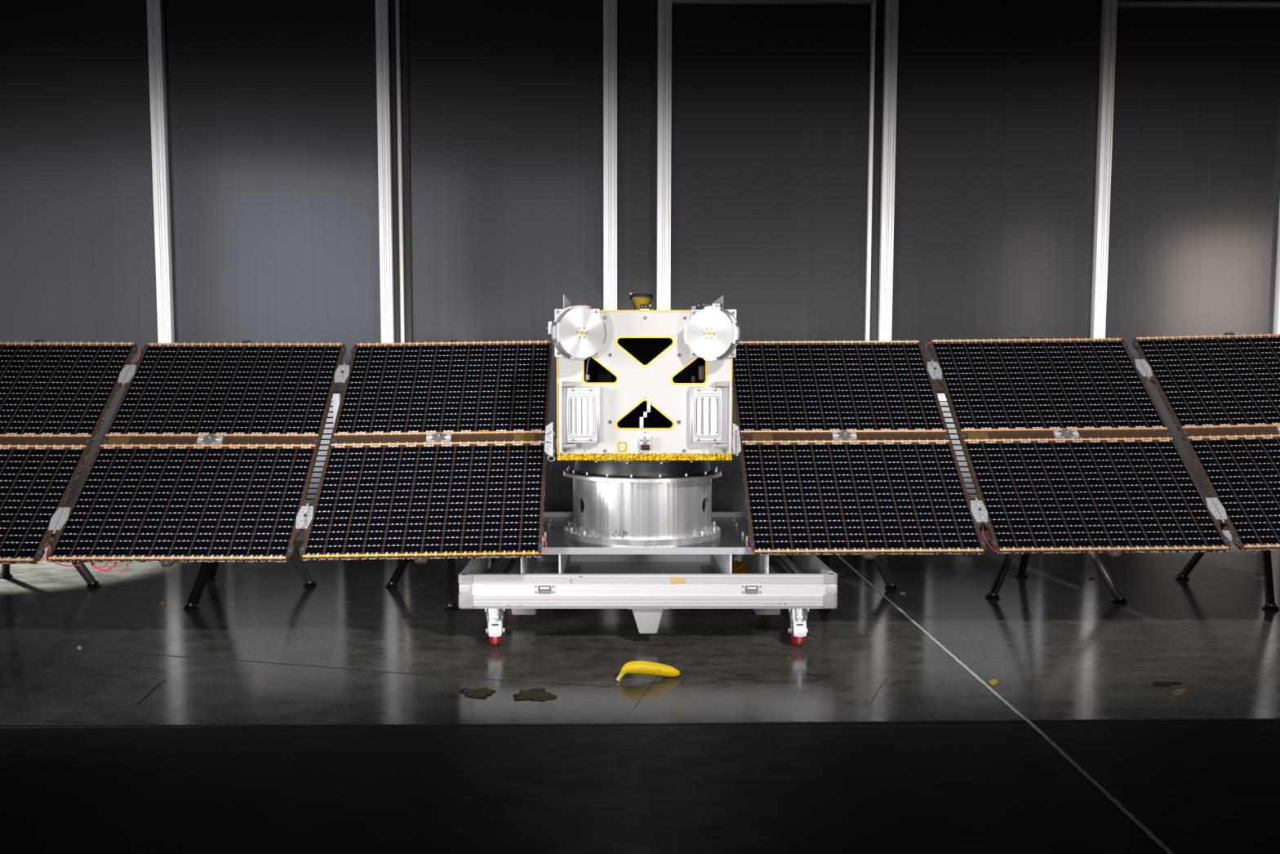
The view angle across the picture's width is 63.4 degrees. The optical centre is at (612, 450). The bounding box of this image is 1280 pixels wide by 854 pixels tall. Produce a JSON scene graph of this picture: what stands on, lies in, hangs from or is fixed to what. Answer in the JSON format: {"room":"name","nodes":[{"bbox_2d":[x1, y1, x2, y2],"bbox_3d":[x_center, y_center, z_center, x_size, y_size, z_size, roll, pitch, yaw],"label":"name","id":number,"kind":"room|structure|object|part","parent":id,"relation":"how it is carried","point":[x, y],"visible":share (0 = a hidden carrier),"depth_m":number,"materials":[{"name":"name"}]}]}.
{"room":"clean room","nodes":[
{"label":"clean room","id":0,"kind":"room"},
{"bbox_2d":[0,0,1279,530],"bbox_3d":[0.250,-1.613,5.381,12.500,4.220,0.100,0,4,0],"label":"wall","id":1,"kind":"structure","parent":0,"point":[272,104],"depth_m":5.34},
{"bbox_2d":[146,0,174,342],"bbox_3d":[-2.324,-1.618,5.308,0.069,4.200,0.046,0,4,0],"label":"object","id":2,"kind":"structure","parent":1,"relation":"attached to","point":[155,8],"depth_m":5.30,"materials":[{"name":"grey metal"}]},
{"bbox_2d":[305,393,341,506],"bbox_3d":[-1.736,0.049,5.443,0.620,0.704,0.035,0,4,0],"label":"air vent","id":3,"kind":"object","parent":1,"relation":"in","point":[316,476],"visible":0.12,"depth_m":5.44,"materials":[{"name":"grey metal"}]},
{"bbox_3d":[-1.736,0.241,5.458,0.548,0.022,0.018,0,4,0],"label":"louvre blade","id":4,"kind":"part","parent":3,"relation":"part of","materials":[{"name":"grey metal"}]},
{"bbox_3d":[-1.736,0.212,5.456,0.548,0.022,0.018,0,4,0],"label":"louvre blade","id":5,"kind":"part","parent":3,"relation":"part of","materials":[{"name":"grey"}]},
{"bbox_3d":[-1.736,0.183,5.454,0.548,0.022,0.018,0,4,0],"label":"louvre blade","id":6,"kind":"part","parent":3,"relation":"part of","materials":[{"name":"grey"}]},
{"bbox_3d":[-1.736,0.155,5.452,0.548,0.022,0.018,0,4,0],"label":"louvre blade","id":7,"kind":"part","parent":3,"relation":"part of","materials":[{"name":"grey metal"}]},
{"bbox_3d":[-1.736,0.126,5.449,0.548,0.022,0.018,0,4,0],"label":"louvre blade","id":8,"kind":"part","parent":3,"relation":"part of","materials":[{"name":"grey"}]},
{"bbox_3d":[-1.736,0.097,5.447,0.548,0.022,0.018,0,4,0],"label":"louvre blade","id":9,"kind":"part","parent":3,"relation":"part of","materials":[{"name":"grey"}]},
{"bbox_3d":[-1.736,0.068,5.445,0.548,0.022,0.018,0,4,0],"label":"louvre blade","id":10,"kind":"part","parent":3,"relation":"part of","materials":[{"name":"grey metal"}]},
{"bbox_3d":[-1.736,0.040,5.443,0.548,0.022,0.018,0,4,0],"label":"louvre blade","id":11,"kind":"part","parent":3,"relation":"part of","materials":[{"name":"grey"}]},
{"bbox_3d":[-1.736,0.011,5.440,0.548,0.022,0.018,0,4,0],"label":"louvre blade","id":12,"kind":"part","parent":3,"relation":"part of","materials":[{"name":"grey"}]},
{"bbox_3d":[-1.736,-0.018,5.438,0.548,0.022,0.018,0,4,0],"label":"louvre blade","id":13,"kind":"part","parent":3,"relation":"part of","materials":[{"name":"grey metal"}]},
{"bbox_3d":[-1.736,-0.046,5.436,0.548,0.022,0.018,0,4,0],"label":"louvre blade","id":14,"kind":"part","parent":3,"relation":"part of","materials":[{"name":"grey metal"}]},
{"bbox_3d":[-1.736,-0.075,5.434,0.548,0.022,0.018,0,4,0],"label":"louvre blade","id":15,"kind":"part","parent":3,"relation":"part of","materials":[{"name":"grey metal"}]},
{"bbox_3d":[-1.736,-0.104,5.431,0.548,0.022,0.018,0,4,0],"label":"louvre blade","id":16,"kind":"part","parent":3,"relation":"part of","materials":[{"name":"grey metal"}]},
{"bbox_3d":[-1.736,-0.133,5.429,0.548,0.022,0.018,0,4,0],"label":"louvre blade","id":17,"kind":"part","parent":3,"relation":"part of","materials":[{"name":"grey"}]},
{"bbox_3d":[-1.736,-0.161,5.427,0.548,0.022,0.018,0,4,0],"label":"louvre blade","id":18,"kind":"part","parent":3,"relation":"part of","materials":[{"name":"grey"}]},
{"bbox_3d":[-1.736,-0.190,5.425,0.548,0.022,0.018,0,4,0],"label":"louvre blade","id":19,"kind":"part","parent":3,"relation":"part of","materials":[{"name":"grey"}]},
{"bbox_3d":[-1.736,0.049,5.443,0.620,0.704,0.035,0,4,0],"label":"frame","id":20,"kind":"part","parent":3,"relation":"part of","materials":[{"name":"grey metal"}]},
{"bbox_2d":[375,0,394,342],"bbox_3d":[-1.170,-1.618,5.308,0.064,4.200,0.046,0,4,0],"label":"trim","id":21,"kind":"structure","parent":1,"relation":"attached to","point":[382,6],"depth_m":5.30,"materials":[{"name":"grey metal"}]},
{"bbox_2d":[389,0,400,342],"bbox_3d":[-1.126,-1.619,5.324,0.038,4.200,0.012,0,4,0],"label":"trim","id":22,"kind":"structure","parent":1,"relation":"attached to","point":[392,2],"depth_m":5.33,"materials":[{"name":"black"}]},
{"bbox_2d":[395,0,405,342],"bbox_3d":[-1.093,-1.618,5.315,0.021,4.200,0.030,0,4,0],"label":"trim","id":23,"kind":"structure","parent":1,"relation":"attached to","point":[397,2],"depth_m":5.32,"materials":[{"name":"beige metal"}]},
{"bbox_2d":[400,0,413,342],"bbox_3d":[-1.065,-1.619,5.324,0.041,4.200,0.012,0,4,0],"label":"trim","id":24,"kind":"structure","parent":1,"relation":"attached to","point":[403,3],"depth_m":5.33,"materials":[{"name":"black"}]},
{"bbox_2d":[603,0,617,310],"bbox_3d":[-0.013,-1.618,5.308,0.071,4.200,0.046,0,4,0],"label":"trim","id":25,"kind":"structure","parent":1,"relation":"attached to","point":[610,6],"depth_m":5.29,"materials":[{"name":"grey metal"}]},
{"bbox_2d":[48,530,1231,540],"bbox_3d":[0.250,0.448,5.485,12.500,0.054,0.012,0,4,0],"label":"baseboard","id":26,"kind":"structure","parent":1,"relation":"attached to","point":[301,536],"depth_m":5.48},
{"bbox_2d":[656,0,671,310],"bbox_3d":[0.264,-1.618,5.308,0.071,4.200,0.046,0,4,0],"label":"trim","id":27,"kind":"structure","parent":1,"relation":"attached to","point":[664,6],"depth_m":5.29,"materials":[{"name":"grey metal"}]},
{"bbox_2d":[671,0,874,4],"bbox_3d":[0.815,-2.285,5.263,1.027,0.021,0.030,0,4,0],"label":"trim","id":28,"kind":"structure","parent":1,"relation":"attached to","point":[673,2],"depth_m":5.25,"materials":[{"name":"grey metal"}]},
{"bbox_2d":[864,0,875,341],"bbox_3d":[1.326,-1.618,5.315,0.020,4.200,0.030,0,4,0],"label":"trim","id":29,"kind":"structure","parent":1,"relation":"attached to","point":[873,20],"depth_m":5.32,"materials":[{"name":"grey metal"}]},
{"bbox_2d":[869,0,884,341],"bbox_3d":[1.366,-1.619,5.324,0.051,4.200,0.012,0,4,0],"label":"trim","id":30,"kind":"structure","parent":1,"relation":"attached to","point":[879,28],"depth_m":5.33,"materials":[{"name":"black metal"}]},
{"bbox_2d":[877,0,898,341],"bbox_3d":[1.415,-1.618,5.308,0.064,4.200,0.046,0,4,0],"label":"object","id":31,"kind":"structure","parent":1,"relation":"attached to","point":[890,46],"depth_m":5.30,"materials":[{"name":"grey metal"}]},
{"bbox_2d":[937,393,984,527],"bbox_3d":[1.969,0.049,5.443,0.620,0.704,0.035,0,4,0],"label":"hinge","id":32,"kind":"object","parent":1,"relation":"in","point":[954,437],"visible":0.02,"depth_m":5.44,"materials":[{"name":"grey metal"}]},
{"bbox_3d":[1.969,-0.247,5.420,0.548,0.022,0.018,0,4,0],"label":"louvre blade","id":33,"kind":"part","parent":32,"relation":"part of","materials":[{"name":"grey metal"}]},
{"bbox_3d":[1.969,-0.219,5.422,0.548,0.022,0.018,0,4,0],"label":"louvre blade","id":34,"kind":"part","parent":32,"relation":"part of","materials":[{"name":"grey metal"}]},
{"bbox_3d":[1.969,-0.190,5.425,0.548,0.022,0.018,0,4,0],"label":"louvre blade","id":35,"kind":"part","parent":32,"relation":"part of","materials":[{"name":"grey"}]},
{"bbox_3d":[1.969,-0.161,5.427,0.548,0.022,0.018,0,4,0],"label":"louvre blade","id":36,"kind":"part","parent":32,"relation":"part of","materials":[{"name":"grey metal"}]},
{"bbox_3d":[1.969,-0.133,5.429,0.548,0.022,0.018,0,4,0],"label":"louvre blade","id":37,"kind":"part","parent":32,"relation":"part of","materials":[{"name":"grey metal"}]},
{"bbox_3d":[1.969,-0.104,5.431,0.548,0.022,0.018,0,4,0],"label":"louvre blade","id":38,"kind":"part","parent":32,"relation":"part of","materials":[{"name":"grey metal"}]},
{"bbox_3d":[1.969,-0.075,5.434,0.548,0.022,0.018,0,4,0],"label":"louvre blade","id":39,"kind":"part","parent":32,"relation":"part of","materials":[{"name":"grey metal"}]},
{"bbox_3d":[1.969,-0.046,5.436,0.548,0.022,0.018,0,4,0],"label":"louvre blade","id":40,"kind":"part","parent":32,"relation":"part of","materials":[{"name":"grey metal"}]},
{"bbox_3d":[1.969,-0.018,5.438,0.548,0.022,0.018,0,4,0],"label":"louvre blade","id":41,"kind":"part","parent":32,"relation":"part of","materials":[{"name":"grey metal"}]},
{"bbox_3d":[1.969,0.011,5.440,0.548,0.022,0.018,0,4,0],"label":"louvre blade","id":42,"kind":"part","parent":32,"relation":"part of","materials":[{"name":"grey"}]},
{"bbox_3d":[1.969,0.040,5.443,0.548,0.022,0.018,0,4,0],"label":"louvre blade","id":43,"kind":"part","parent":32,"relation":"part of","materials":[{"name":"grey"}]},
{"bbox_3d":[1.969,0.068,5.445,0.548,0.022,0.018,0,4,0],"label":"louvre blade","id":44,"kind":"part","parent":32,"relation":"part of","materials":[{"name":"grey metal"}]},
{"bbox_3d":[1.969,0.097,5.447,0.548,0.022,0.018,0,4,0],"label":"louvre blade","id":45,"kind":"part","parent":32,"relation":"part of","materials":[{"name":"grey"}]},
{"bbox_3d":[1.969,0.126,5.449,0.548,0.022,0.018,0,4,0],"label":"louvre blade","id":46,"kind":"part","parent":32,"relation":"part of","materials":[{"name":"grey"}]},
{"bbox_3d":[1.969,0.155,5.452,0.548,0.022,0.018,0,4,0],"label":"louvre blade","id":47,"kind":"part","parent":32,"relation":"part of","materials":[{"name":"grey metal"}]},
{"bbox_3d":[1.969,0.183,5.454,0.548,0.022,0.018,0,4,0],"label":"louvre blade","id":48,"kind":"part","parent":32,"relation":"part of","materials":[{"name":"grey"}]},
{"bbox_3d":[1.969,0.212,5.456,0.548,0.022,0.018,0,4,0],"label":"louvre blade","id":49,"kind":"part","parent":32,"relation":"part of","materials":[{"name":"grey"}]},
{"bbox_2d":[1089,0,1117,338],"bbox_3d":[2.524,-1.618,5.308,0.061,4.200,0.046,0,4,0],"label":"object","id":50,"kind":"structure","parent":1,"relation":"attached to","point":[1109,7],"depth_m":5.30,"materials":[{"name":"grey metal"}]},
{"bbox_2d":[1117,0,1279,8],"bbox_3d":[3.180,-2.271,5.264,1.237,0.024,0.030,0,4,0],"label":"trim","id":51,"kind":"structure","parent":1,"relation":"attached to","point":[1121,4],"depth_m":5.25,"materials":[{"name":"grey metal"}]},
{"bbox_2d":[1272,195,1279,333],"bbox_3d":[3.482,-1.618,5.308,0.068,4.200,0.046,0,4,0],"label":"trim","id":52,"kind":"structure","parent":1,"relation":"attached to","point":[1276,329],"depth_m":5.37,"materials":[{"name":"grey metal"}]},
{"bbox_2d":[0,540,1279,853],"bbox_3d":[0.250,0.882,0.900,12.500,0.102,10.657,0,4,0],"label":"floor","id":53,"kind":"structure","parent":0,"point":[348,713],"depth_m":2.69,"materials":[{"name":"concrete"}]},
{"bbox_2d":[0,533,101,587],"bbox_3d":[-2.406,0.266,4.021,0.538,0.645,0.992,0,4,0],"label":"tripod stand","id":54,"kind":"object","parent":53,"relation":"on","point":[91,582],"visible":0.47,"depth_m":4.30,"materials":[{"name":"black metal"}]},
{"bbox_3d":[-2.559,0.328,4.373,0.030,0.447,0.312,-3,6,-36],"label":"leg","id":55,"kind":"part","parent":54,"relation":"part of","materials":[{"name":"black metal"}]},
{"bbox_3d":[-2.304,0.336,4.271,0.296,0.447,0.030,-1,5,-12],"label":"leg","id":56,"kind":"part","parent":54,"relation":"part of","materials":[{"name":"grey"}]},
{"bbox_2d":[183,550,317,609],"bbox_3d":[-1.504,0.267,4.002,0.528,0.645,0.935,0,4,0],"label":"tripod stand","id":57,"kind":"object","parent":53,"relation":"on","point":[207,571],"visible":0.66,"depth_m":4.00,"materials":[{"name":"black metal"}]},
{"bbox_3d":[-1.558,0.352,4.068,0.030,0.449,0.349,1,5,13],"label":"leg","id":58,"kind":"part","parent":57,"relation":"part of","materials":[{"name":"black metal"}]},
{"bbox_3d":[-1.634,0.329,4.354,0.295,0.447,0.030,4,6,41],"label":"leg","id":59,"kind":"part","parent":57,"relation":"part of","materials":[{"name":"black metal"}]},
{"bbox_3d":[-1.383,0.335,4.288,0.255,0.445,0.030,-1,5,-16],"label":"leg","id":60,"kind":"part","parent":57,"relation":"part of","materials":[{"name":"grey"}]},
{"bbox_2d":[385,558,458,610],"bbox_3d":[-0.690,0.266,4.023,0.517,0.645,0.978,0,4,0],"label":"tripod stand","id":61,"kind":"object","parent":53,"relation":"on","point":[451,605],"visible":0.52,"depth_m":3.98,"materials":[{"name":"black metal"}]},
{"bbox_3d":[-0.796,0.336,4.272,0.269,0.446,0.030,1,5,13],"label":"leg","id":62,"kind":"part","parent":61,"relation":"part of","materials":[{"name":"black metal"}]},
{"bbox_3d":[-0.632,0.352,4.059,0.030,0.449,0.342,-1,4,-7],"label":"leg","id":63,"kind":"part","parent":61,"relation":"part of","materials":[{"name":"black metal"}]},
{"bbox_2d":[457,554,837,644],"bbox_3d":[0.114,0.461,3.743,1.230,0.300,0.812,0,4,0],"label":"equipment cart","id":64,"kind":"object","parent":53,"relation":"on","point":[647,586],"visible":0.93,"depth_m":3.35,"materials":[{"name":"silver metal"}]},
{"bbox_3d":[-0.476,0.445,3.368,0.044,0.038,0.045,0,4,0],"label":"corner post","id":65,"kind":"part","parent":64,"relation":"part of","materials":[{"name":"white metal"}]},
{"bbox_3d":[-0.383,0.567,3.373,0.048,0.068,0.053,0,4,-6],"label":"brake plate","id":66,"kind":"part","parent":64,"relation":"part of","materials":[{"name":"white metal"}]},
{"bbox_3d":[-0.417,0.443,3.746,0.060,0.052,0.740,0,4,0],"label":"rail","id":67,"kind":"part","parent":64,"relation":"part of","materials":[{"name":"black metal"}]},
{"bbox_3d":[-0.220,0.448,3.346,0.070,0.028,0.005,0,4,0],"label":"catch plate","id":68,"kind":"part","parent":64,"relation":"part of","materials":[{"name":"white metal"}]},
{"bbox_2d":[538,511,744,556],"bbox_3d":[0.104,0.329,4.095,0.830,0.177,0.012,0,4,0],"label":"bar","id":69,"kind":"object","parent":64,"relation":"on","point":[545,513],"visible":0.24,"depth_m":4.09,"materials":[{"name":"white metal"}]},
{"bbox_2d":[540,516,754,554],"bbox_3d":[0.104,0.292,3.732,0.830,0.038,0.703,0,4,0],"label":"plate","id":70,"kind":"object","parent":64,"relation":"on","point":[735,531],"visible":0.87,"depth_m":3.43,"materials":[{"name":"silver metal"}]},
{"bbox_2d":[563,460,721,546],"bbox_3d":[0.104,0.152,3.655,0.556,0.282,0.556,0,4,0],"label":"cylinder","id":71,"kind":"object","parent":70,"relation":"on","point":[616,503],"visible":0.9,"depth_m":3.44,"materials":[{"name":"silver metal"}]},
{"bbox_2d":[0,293,1279,573],"bbox_3d":[0.111,-0.093,3.611,5.310,0.874,0.909,0,4,0],"label":"satellite","id":72,"kind":"object","parent":71,"relation":"on","point":[207,452],"visible":1,"depth_m":3.55,"materials":[{"name":"white paint"}]},
{"bbox_3d":[-2.160,-0.028,3.557,0.761,0.011,1.030,0,47,-1],"label":"solar panel","id":73,"kind":"part","parent":72,"relation":"part of","materials":[{"name":"laminate"}]},
{"bbox_3d":[-1.385,-0.029,3.565,0.773,0.011,1.030,0,46,-1],"label":"solar panel","id":74,"kind":"part","parent":72,"relation":"part of","materials":[{"name":"laminate"}]},
{"bbox_3d":[-0.605,-0.036,3.570,0.762,0.011,1.030,-1,46,0],"label":"solar panel","id":75,"kind":"part","parent":72,"relation":"part of","materials":[{"name":"laminate"}]},
{"bbox_3d":[0.102,-0.219,3.337,0.558,0.457,0.008,0,4,0],"label":"panel","id":76,"kind":"part","parent":72,"relation":"part of","materials":[{"name":"white paint"}]},
{"bbox_3d":[0.826,-0.045,3.672,0.761,0.011,1.030,0,47,0],"label":"solar panel","id":77,"kind":"part","parent":72,"relation":"part of","materials":[{"name":"laminate"}]},
{"bbox_3d":[1.605,-0.051,3.671,0.772,0.011,1.030,-1,47,0],"label":"solar panel","id":78,"kind":"part","parent":72,"relation":"part of","materials":[{"name":"laminate"}]},
{"bbox_3d":[2.384,-0.066,3.658,0.761,0.011,1.030,-1,47,2],"label":"solar panel","id":79,"kind":"part","parent":72,"relation":"part of","materials":[{"name":"laminate"}]},
{"bbox_2d":[731,558,749,573],"bbox_3d":[0.455,0.440,3.671,0.091,0.070,0.487,0,4,0],"label":"sheet","id":80,"kind":"object","parent":64,"relation":"on","point":[737,567],"visible":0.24,"depth_m":3.74,"materials":[{"name":"orange"}]},
{"bbox_3d":[0.449,0.448,3.346,0.069,0.028,0.005,0,4,0],"label":"catch plate","id":81,"kind":"part","parent":64,"relation":"part of","materials":[{"name":"white metal"}]},
{"bbox_3d":[0.646,0.443,3.746,0.060,0.052,0.740,0,4,0],"label":"rail","id":82,"kind":"part","parent":64,"relation":"part of","materials":[{"name":"black"}]},
{"bbox_3d":[0.608,0.567,3.373,0.048,0.068,0.055,0,4,0],"label":"brake plate","id":83,"kind":"part","parent":64,"relation":"part of","materials":[{"name":"white metal"}]},
{"bbox_3d":[0.706,0.445,3.368,0.044,0.038,0.045,0,4,0],"label":"corner post","id":84,"kind":"part","parent":64,"relation":"part of","materials":[{"name":"white metal"}]},
{"bbox_2d":[616,660,680,681],"bbox_3d":[0.104,0.639,3.024,0.197,0.056,0.039,-1,5,-11],"label":"banana","id":85,"kind":"object","parent":53,"relation":"on","point":[639,667],"visible":1,"depth_m":3.01,"materials":[{"name":"yellow food"}]},
{"bbox_3d":[0.024,0.652,3.005,0.031,0.034,0.019,-1,5,-10],"label":"stem","id":86,"kind":"part","parent":85,"relation":"part of","materials":[{"name":"yellow food"}]},
{"bbox_2d":[818,555,898,610],"bbox_3d":[0.927,0.262,4.074,0.512,0.645,0.875,0,4,0],"label":"tripod stand","id":87,"kind":"object","parent":53,"relation":"on","point":[891,584],"visible":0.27,"depth_m":4.26,"materials":[{"name":"black metal"}]},
{"bbox_3d":[0.840,0.352,4.061,0.030,0.449,0.345,1,5,14],"label":"leg","id":88,"kind":"part","parent":87,"relation":"part of","materials":[{"name":"black metal"}]},
{"bbox_3d":[1.029,0.337,4.255,0.269,0.446,0.030,0,4,-6],"label":"leg","id":89,"kind":"part","parent":87,"relation":"part of","materials":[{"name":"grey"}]},
{"bbox_2d":[988,679,997,684],"bbox_3d":[1.098,0.667,2.990,0.022,0.004,0.045,4,6,42],"label":"flake","id":90,"kind":"object","parent":53,"relation":"on","point":[993,682],"visible":1,"depth_m":2.99,"materials":[{"name":"yellow"}]},
{"bbox_2d":[985,552,1127,603],"bbox_3d":[1.733,0.263,4.060,0.475,0.645,0.868,-2,5,-20],"label":"tripod stand","id":91,"kind":"object","parent":53,"relation":"on","point":[1021,572],"visible":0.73,"depth_m":4.09,"materials":[{"name":"black metal"}]},
{"bbox_3d":[1.627,0.345,4.157,0.302,0.450,0.031,-3,5,-31],"label":"leg","id":92,"kind":"part","parent":91,"relation":"part of","materials":[{"name":"black metal"}]},
{"bbox_3d":[1.778,0.327,4.387,0.031,0.449,0.281,0,4,5],"label":"leg","id":93,"kind":"part","parent":91,"relation":"part of","materials":[{"name":"black metal"}]},
{"bbox_3d":[1.875,0.348,4.121,0.031,0.451,0.307,-4,6,-43],"label":"leg","id":94,"kind":"part","parent":91,"relation":"part of","materials":[{"name":"grey metal"}]},
{"bbox_2d":[1174,520,1279,610],"bbox_3d":[2.721,0.265,4.033,0.575,0.645,0.895,0,4,0],"label":"tripod stand","id":95,"kind":"object","parent":53,"relation":"on","point":[1269,604],"visible":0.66,"depth_m":3.99,"materials":[{"name":"black metal"}]},
{"bbox_3d":[2.545,0.329,4.355,0.031,0.450,0.282,-4,6,-39],"label":"leg","id":96,"kind":"part","parent":95,"relation":"part of","materials":[{"name":"black metal"}]},
{"bbox_3d":[2.560,0.352,4.059,0.031,0.453,0.374,2,5,24],"label":"leg","id":97,"kind":"part","parent":95,"relation":"part of","materials":[{"name":"black metal"}]}
]}

